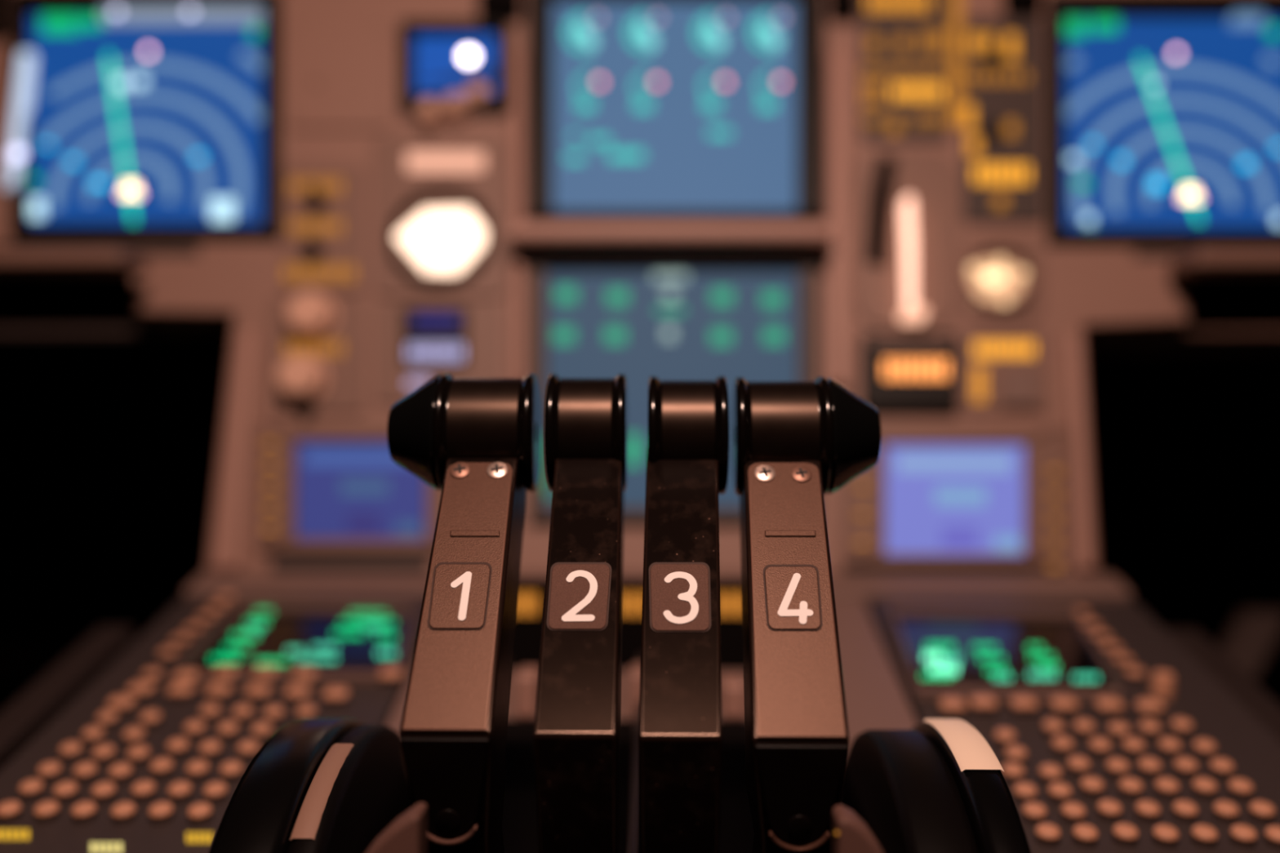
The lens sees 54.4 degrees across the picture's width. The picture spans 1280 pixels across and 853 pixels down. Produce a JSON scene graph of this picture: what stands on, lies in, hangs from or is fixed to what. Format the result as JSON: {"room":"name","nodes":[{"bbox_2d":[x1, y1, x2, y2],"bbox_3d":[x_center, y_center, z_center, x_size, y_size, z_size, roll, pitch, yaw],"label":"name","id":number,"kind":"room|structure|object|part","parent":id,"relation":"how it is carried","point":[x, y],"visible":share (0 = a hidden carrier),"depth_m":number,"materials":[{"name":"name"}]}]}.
{"room":"control cabin","nodes":[
{"label":"control cabin","id":0,"kind":"room"},
{"bbox_2d":[0,275,1279,712],"bbox_3d":[0.025,-0.025,1.425,2.800,1.750,0.050,0,0,1],"label":"footwell","id":1,"kind":"structure","parent":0,"point":[109,451],"depth_m":1.41,"materials":[{"name":"black"}]},
{"bbox_3d":[0.007,0.875,0.425,2.800,0.050,2.050,0,0,1],"label":"floor","id":2,"kind":"structure","parent":0,"visible":0},
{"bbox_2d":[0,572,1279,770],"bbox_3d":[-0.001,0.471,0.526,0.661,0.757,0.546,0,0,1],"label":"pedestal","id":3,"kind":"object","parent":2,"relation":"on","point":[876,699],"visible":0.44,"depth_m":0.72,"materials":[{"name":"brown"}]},
{"bbox_3d":[-0.321,0.187,0.509,0.022,0.133,0.499,0,0,1],"label":"edge rail","id":4,"kind":"part","parent":3,"relation":"part of","materials":[{"name":"black"}]},
{"bbox_2d":[0,594,422,852],"bbox_3d":[-0.204,0.141,0.622,0.162,0.079,0.286,0,0,1],"label":"display unit","id":5,"kind":"object","parent":3,"relation":"on","point":[153,755],"visible":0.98,"depth_m":0.61,"materials":[{"name":"black plastic"}]},
{"bbox_3d":[-0.182,0.119,0.692,0.120,0.029,0.102,0,0,1],"label":"screen frame","id":6,"kind":"part","parent":5,"relation":"part of","materials":[{"name":"paint"}]},
{"bbox_2d":[208,717,411,852],"bbox_3d":[-0.110,0.225,0.435,0.034,0.240,0.240,0,0,1],"label":"wheel","id":7,"kind":"object","parent":3,"relation":"attached to","point":[317,784],"visible":0.85,"depth_m":0.40,"materials":[{"name":"black plastic"}]},
{"bbox_2d":[366,578,883,852],"bbox_3d":[-0.002,0.145,0.512,0.158,0.127,0.355,0,0,1],"label":"thrust quadrant","id":8,"kind":"object","parent":3,"relation":"on","point":[408,833],"visible":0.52,"depth_m":0.54,"materials":[{"name":"grey metal"}]},
{"bbox_2d":[386,373,542,852],"bbox_3d":[-0.065,0.071,0.415,0.053,0.180,0.112,0,0,1],"label":"lever","id":9,"kind":"object","parent":8,"relation":"attached to","point":[477,442],"visible":0.98,"depth_m":0.39,"materials":[{"name":"grey metal"}]},
{"bbox_3d":[-0.056,0.050,0.394,0.025,0.076,0.069,0,0,1],"label":"plate","id":10,"kind":"part","parent":9,"relation":"part of","materials":[{"name":"brown"}]},
{"bbox_3d":[-0.057,0.053,0.390,0.018,0.018,0.017,0,0,1],"label":"number plate","id":11,"kind":"part","parent":9,"relation":"part of","materials":[{"name":"plastic"}]},
{"bbox_3d":[-0.056,0.084,0.411,0.027,0.154,0.103,0,0,1],"label":"arm","id":12,"kind":"part","parent":9,"relation":"part of","materials":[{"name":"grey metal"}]},
{"bbox_3d":[-0.054,0.002,0.450,0.034,0.043,0.043,0,0,1],"label":"knob","id":13,"kind":"part","parent":9,"relation":"part of","materials":[{"name":"black plastic"}]},
{"bbox_2d":[533,373,628,852],"bbox_3d":[-0.019,0.071,0.415,0.028,0.180,0.110,0,0,1],"label":"lever","id":14,"kind":"object","parent":8,"relation":"attached to","point":[576,735],"visible":1,"depth_m":0.39,"materials":[{"name":"black metal"}]},
{"bbox_3d":[-0.019,0.053,0.392,0.019,0.019,0.017,0,0,1],"label":"number plate","id":15,"kind":"part","parent":14,"relation":"part of","materials":[{"name":"plastic"}]},
{"bbox_3d":[-0.019,0.002,0.449,0.028,0.043,0.043,0,0,1],"label":"knob","id":16,"kind":"part","parent":14,"relation":"part of","materials":[{"name":"black plastic"}]},
{"bbox_2d":[638,375,728,852],"bbox_3d":[0.015,0.071,0.415,0.030,0.179,0.110,0,0,1],"label":"lever","id":17,"kind":"object","parent":8,"relation":"attached to","point":[680,736],"visible":1,"depth_m":0.39,"materials":[{"name":"black metal"}]},
{"bbox_3d":[0.013,0.054,0.392,0.019,0.019,0.017,0,0,1],"label":"number plate","id":18,"kind":"part","parent":17,"relation":"part of","materials":[{"name":"plastic"}]},
{"bbox_3d":[0.017,0.003,0.448,0.028,0.043,0.043,0,0,1],"label":"knob","id":19,"kind":"part","parent":17,"relation":"part of","materials":[{"name":"black plastic"}]},
{"bbox_2d":[731,376,881,852],"bbox_3d":[0.059,0.071,0.414,0.052,0.179,0.111,0,0,1],"label":"lever","id":20,"kind":"object","parent":8,"relation":"attached to","point":[794,444],"visible":1,"depth_m":0.39,"materials":[{"name":"grey metal"}]},
{"bbox_3d":[0.051,0.003,0.448,0.033,0.043,0.043,0,0,1],"label":"knob","id":21,"kind":"part","parent":20,"relation":"part of","materials":[{"name":"black plastic"}]},
{"bbox_3d":[0.048,0.054,0.391,0.017,0.018,0.016,0,0,1],"label":"number plate","id":22,"kind":"part","parent":20,"relation":"part of","materials":[{"name":"plastic"}]},
{"bbox_3d":[0.048,0.084,0.410,0.029,0.154,0.101,0,0,1],"label":"arm","id":23,"kind":"part","parent":20,"relation":"part of","materials":[{"name":"metal"}]},
{"bbox_3d":[0.048,0.051,0.394,0.026,0.078,0.069,0,0,1],"label":"plate","id":24,"kind":"part","parent":20,"relation":"part of","materials":[{"name":"brown"}]},
{"bbox_2d":[0,0,1279,573],"bbox_3d":[-0.006,-0.152,0.889,1.237,0.519,0.200,0,0,1],"label":"panel","id":25,"kind":"object","parent":3,"relation":"on","point":[1095,294],"depth_m":0.85,"materials":[{"name":"paint"}]},
{"bbox_2d":[0,248,147,275],"bbox_3d":[-0.405,-0.107,0.815,0.149,0.013,0.052,0,0,1],"label":"folding table","id":26,"kind":"object","parent":25,"relation":"attached to","point":[28,261],"visible":1,"depth_m":0.79,"materials":[{"name":"paint"}]},
{"bbox_2d":[0,326,193,342],"bbox_3d":[-0.440,-0.067,0.915,0.215,0.011,0.030,0,0,0],"label":"bar","id":27,"kind":"object","parent":25,"relation":"attached to","point":[55,334],"visible":0.79,"depth_m":0.90,"materials":[{"name":"grey plastic"}]},
{"bbox_2d":[4,0,281,238],"bbox_3d":[-0.358,-0.228,0.894,0.218,0.194,0.063,0,0,1],"label":"display","id":28,"kind":"object","parent":25,"relation":"attached to","point":[122,111],"visible":1,"depth_m":0.89,"materials":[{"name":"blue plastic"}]},
{"bbox_3d":[-0.265,0.014,0.821,0.019,0.158,0.054,0,0,1],"label":"moulding","id":29,"kind":"part","parent":25,"relation":"part of","materials":[{"name":"paint"}]},
{"bbox_2d":[268,290,364,417],"bbox_3d":[-0.219,-0.049,0.833,0.071,0.085,0.039,0,0,1],"label":"panel","id":30,"kind":"object","parent":25,"relation":"attached to","point":[317,341],"visible":1,"depth_m":0.83,"materials":[{"name":"paint"}]},
{"bbox_3d":[-0.225,-0.031,0.827,0.034,0.034,0.026,0,0,1],"label":"knob","id":31,"kind":"part","parent":30,"relation":"part of","materials":[{"name":"beige"}]},
{"bbox_3d":[-0.223,-0.074,0.839,0.034,0.035,0.026,0,0,1],"label":"knob","id":32,"kind":"part","parent":30,"relation":"part of","materials":[{"name":"beige"}]},
{"bbox_2d":[282,164,364,292],"bbox_3d":[-0.221,-0.139,0.862,0.064,0.093,0.041,0,0,1],"label":"panel","id":33,"kind":"object","parent":25,"relation":"attached to","point":[323,206],"visible":1,"depth_m":0.86,"materials":[{"name":"paint"}]},
{"bbox_2d":[288,18,388,128],"bbox_3d":[-0.219,-0.256,0.902,0.078,0.087,0.028,0,0,1],"label":"blank panel","id":34,"kind":"object","parent":25,"relation":"attached to","point":[339,68],"visible":1,"depth_m":0.90,"materials":[{"name":"paint"}]},
{"bbox_2d":[257,424,441,552],"bbox_3d":[-0.190,0.040,0.812,0.128,0.083,0.029,0,0,1],"label":"display","id":35,"kind":"object","parent":25,"relation":"attached to","point":[322,488],"visible":0.91,"depth_m":0.81,"materials":[{"name":"glass"}]},
{"bbox_2d":[373,301,502,404],"bbox_3d":[-0.136,-0.050,0.839,0.090,0.070,0.023,0,0,1],"label":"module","id":36,"kind":"structure","parent":25,"relation":"attached to","point":[415,342],"depth_m":0.84,"materials":[{"name":"paint"}]},
{"bbox_2d":[373,133,507,297],"bbox_3d":[-0.140,-0.148,0.867,0.100,0.120,0.042,0,0,1],"label":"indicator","id":37,"kind":"object","parent":25,"relation":"attached to","point":[440,201],"visible":1,"depth_m":0.86,"materials":[{"name":"paint"}]},
{"bbox_2d":[399,20,509,128],"bbox_3d":[-0.135,-0.254,0.894,0.082,0.083,0.038,0,0,1],"label":"display","id":38,"kind":"object","parent":25,"relation":"attached to","point":[457,69],"visible":1,"depth_m":0.90,"materials":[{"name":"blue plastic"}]},
{"bbox_3d":[-0.149,-0.222,0.884,0.017,0.019,0.018,0,0,1],"label":"knob","id":39,"kind":"part","parent":38,"relation":"part of","materials":[{"name":"beige"}]},
{"bbox_3d":[-0.131,-0.227,0.885,0.018,0.019,0.018,0,0,1],"label":"knob","id":40,"kind":"part","parent":38,"relation":"part of","materials":[{"name":"beige"}]},
{"bbox_2d":[461,49,475,62],"bbox_3d":[-0.125,-0.269,0.905,0.010,0.010,0.004,0,0,1],"label":"light","id":41,"kind":"object","parent":38,"relation":"on","point":[467,55],"depth_m":0.90,"materials":[{"name":"white"}]},
{"bbox_3d":[-0.115,-0.235,0.887,0.018,0.019,0.018,0,0,1],"label":"knob","id":42,"kind":"part","parent":38,"relation":"part of","materials":[{"name":"beige"}]},
{"bbox_3d":[-0.085,-0.148,0.865,0.011,0.249,0.084,0,0,-5],"label":"column moulding","id":43,"kind":"part","parent":25,"relation":"part of","materials":[{"name":"paint"}]},
{"bbox_2d":[506,221,833,251],"bbox_3d":[0.020,-0.128,0.847,0.220,0.021,0.032,0,0,1],"label":"shelf","id":44,"kind":"object","parent":25,"relation":"attached to","point":[522,236],"depth_m":0.83,"materials":[{"name":"metal"}]},
{"bbox_2d":[528,266,818,523],"bbox_3d":[0.023,-0.024,0.827,0.198,0.172,0.058,0,0,1],"label":"display","id":45,"kind":"object","parent":25,"relation":"attached to","point":[640,323],"visible":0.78,"depth_m":0.84,"materials":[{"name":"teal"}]},
{"bbox_2d":[526,0,825,221],"bbox_3d":[0.026,-0.246,0.893,0.221,0.208,0.068,0,0,1],"label":"display","id":46,"kind":"object","parent":25,"relation":"attached to","point":[637,110],"visible":1,"depth_m":0.89,"materials":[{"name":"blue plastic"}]},
{"bbox_3d":[0.137,-0.147,0.861,0.017,0.248,0.084,0,0,9],"label":"column moulding","id":47,"kind":"part","parent":25,"relation":"part of","materials":[{"name":"paint"}]},
{"bbox_2d":[860,0,949,141],"bbox_3d":[0.193,-0.276,0.901,0.072,0.149,0.047,0,0,1],"label":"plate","id":48,"kind":"object","parent":25,"relation":"attached to","point":[904,44],"visible":1,"depth_m":0.89,"materials":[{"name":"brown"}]},
{"bbox_2d":[853,149,959,328],"bbox_3d":[0.184,-0.131,0.851,0.078,0.129,0.054,0,0,1],"label":"lever","id":49,"kind":"object","parent":25,"relation":"attached to","point":[907,202],"visible":1,"depth_m":0.85,"materials":[{"name":"paint"}]},
{"bbox_3d":[0.183,-0.117,0.846,0.008,0.082,0.036,0,0,1],"label":"lever rod","id":50,"kind":"part","parent":49,"relation":"part of","materials":[{"name":"white"}]},
{"bbox_2d":[861,333,959,411],"bbox_3d":[0.179,-0.036,0.826,0.066,0.053,0.023,0,0,1],"label":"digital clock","id":51,"kind":"object","parent":25,"relation":"attached to","point":[900,371],"visible":0.84,"depth_m":0.82,"materials":[{"name":"black plastic"}]},
{"bbox_2d":[841,427,1068,573],"bbox_3d":[0.204,0.047,0.802,0.152,0.092,0.034,0,0,1],"label":"display","id":52,"kind":"object","parent":25,"relation":"attached to","point":[932,496],"visible":0.99,"depth_m":0.80,"materials":[{"name":"glass"}]},
{"bbox_3d":[0.229,-0.281,0.902,0.009,0.137,0.047,0,0,14],"label":"amber light strip","id":53,"kind":"part","parent":25,"relation":"part of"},
{"bbox_2d":[962,235,1044,323],"bbox_3d":[0.247,-0.101,0.846,0.058,0.063,0.024,0,0,1],"label":"control knob","id":54,"kind":"object","parent":25,"relation":"attached to","point":[1003,275],"visible":1,"depth_m":0.84,"materials":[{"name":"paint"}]},
{"bbox_2d":[963,17,1044,222],"bbox_3d":[0.259,-0.219,0.883,0.070,0.157,0.049,0,0,1],"label":"panel","id":55,"kind":"object","parent":25,"relation":"attached to","point":[1004,57],"visible":1,"depth_m":0.88,"materials":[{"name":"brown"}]},
{"bbox_2d":[961,328,1048,411],"bbox_3d":[0.243,-0.038,0.827,0.061,0.056,0.022,0,0,1],"label":"switch panel","id":56,"kind":"object","parent":25,"relation":"attached to","point":[1003,370],"visible":1,"depth_m":0.83,"materials":[{"name":"paint"}]},
{"bbox_3d":[0.287,0.014,0.811,0.011,0.156,0.055,0,0,10],"label":"moulding","id":57,"kind":"part","parent":25,"relation":"part of","materials":[{"name":"paint"}]},
{"bbox_2d":[1046,0,1279,243],"bbox_3d":[0.393,-0.221,0.879,0.227,0.192,0.062,0,0,1],"label":"display","id":58,"kind":"object","parent":25,"relation":"on","point":[1161,113],"visible":1,"depth_m":0.88,"materials":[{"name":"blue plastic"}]},
{"bbox_2d":[1084,328,1279,358],"bbox_3d":[0.438,-0.061,0.915,0.218,0.021,0.030,0,0,0],"label":"bar","id":59,"kind":"object","parent":25,"relation":"attached to","point":[1238,342],"visible":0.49,"depth_m":0.90,"materials":[{"name":"paint"}]},
{"bbox_2d":[1168,246,1279,275],"bbox_3d":[0.418,-0.108,0.815,0.126,0.014,0.052,0,0,1],"label":"folding table","id":60,"kind":"object","parent":25,"relation":"attached to","point":[1202,260],"visible":1,"depth_m":0.79,"materials":[{"name":"paint"}]},
{"bbox_2d":[1218,609,1279,679],"bbox_3d":[0.481,0.172,0.985,0.104,0.046,0.035,0,0,-42],"label":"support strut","id":61,"kind":"object","parent":25,"relation":"attached to","point":[1253,634],"visible":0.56,"depth_m":0.98,"materials":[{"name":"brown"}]},
{"bbox_2d":[842,718,1031,852],"bbox_3d":[0.099,0.225,0.431,0.036,0.240,0.240,0,0,1],"label":"wheel","id":62,"kind":"object","parent":3,"relation":"attached to","point":[936,785],"visible":0.92,"depth_m":0.40,"materials":[{"name":"black plastic"}]},
{"bbox_2d":[868,600,1279,852],"bbox_3d":[0.217,0.143,0.615,0.161,0.076,0.286,0,0,1],"label":"display unit","id":63,"kind":"object","parent":3,"relation":"on","point":[1106,735],"visible":1,"depth_m":0.60,"materials":[{"name":"black plastic"}]},
{"bbox_3d":[0.196,0.121,0.675,0.115,0.032,0.116,0,0,1],"label":"screen frame","id":64,"kind":"part","parent":63,"relation":"part of","materials":[{"name":"paint"}]},
{"bbox_3d":[0.262,0.130,0.624,0.011,0.013,0.013,0,0,1],"label":"brightness knob","id":65,"kind":"part","parent":63,"relation":"part of","materials":[{"name":"brown"}]},
{"bbox_3d":[0.318,0.187,0.497,0.022,0.133,0.499,0,0,1],"label":"edge rail","id":66,"kind":"part","parent":3,"relation":"part of","materials":[{"name":"black"}]}
]}

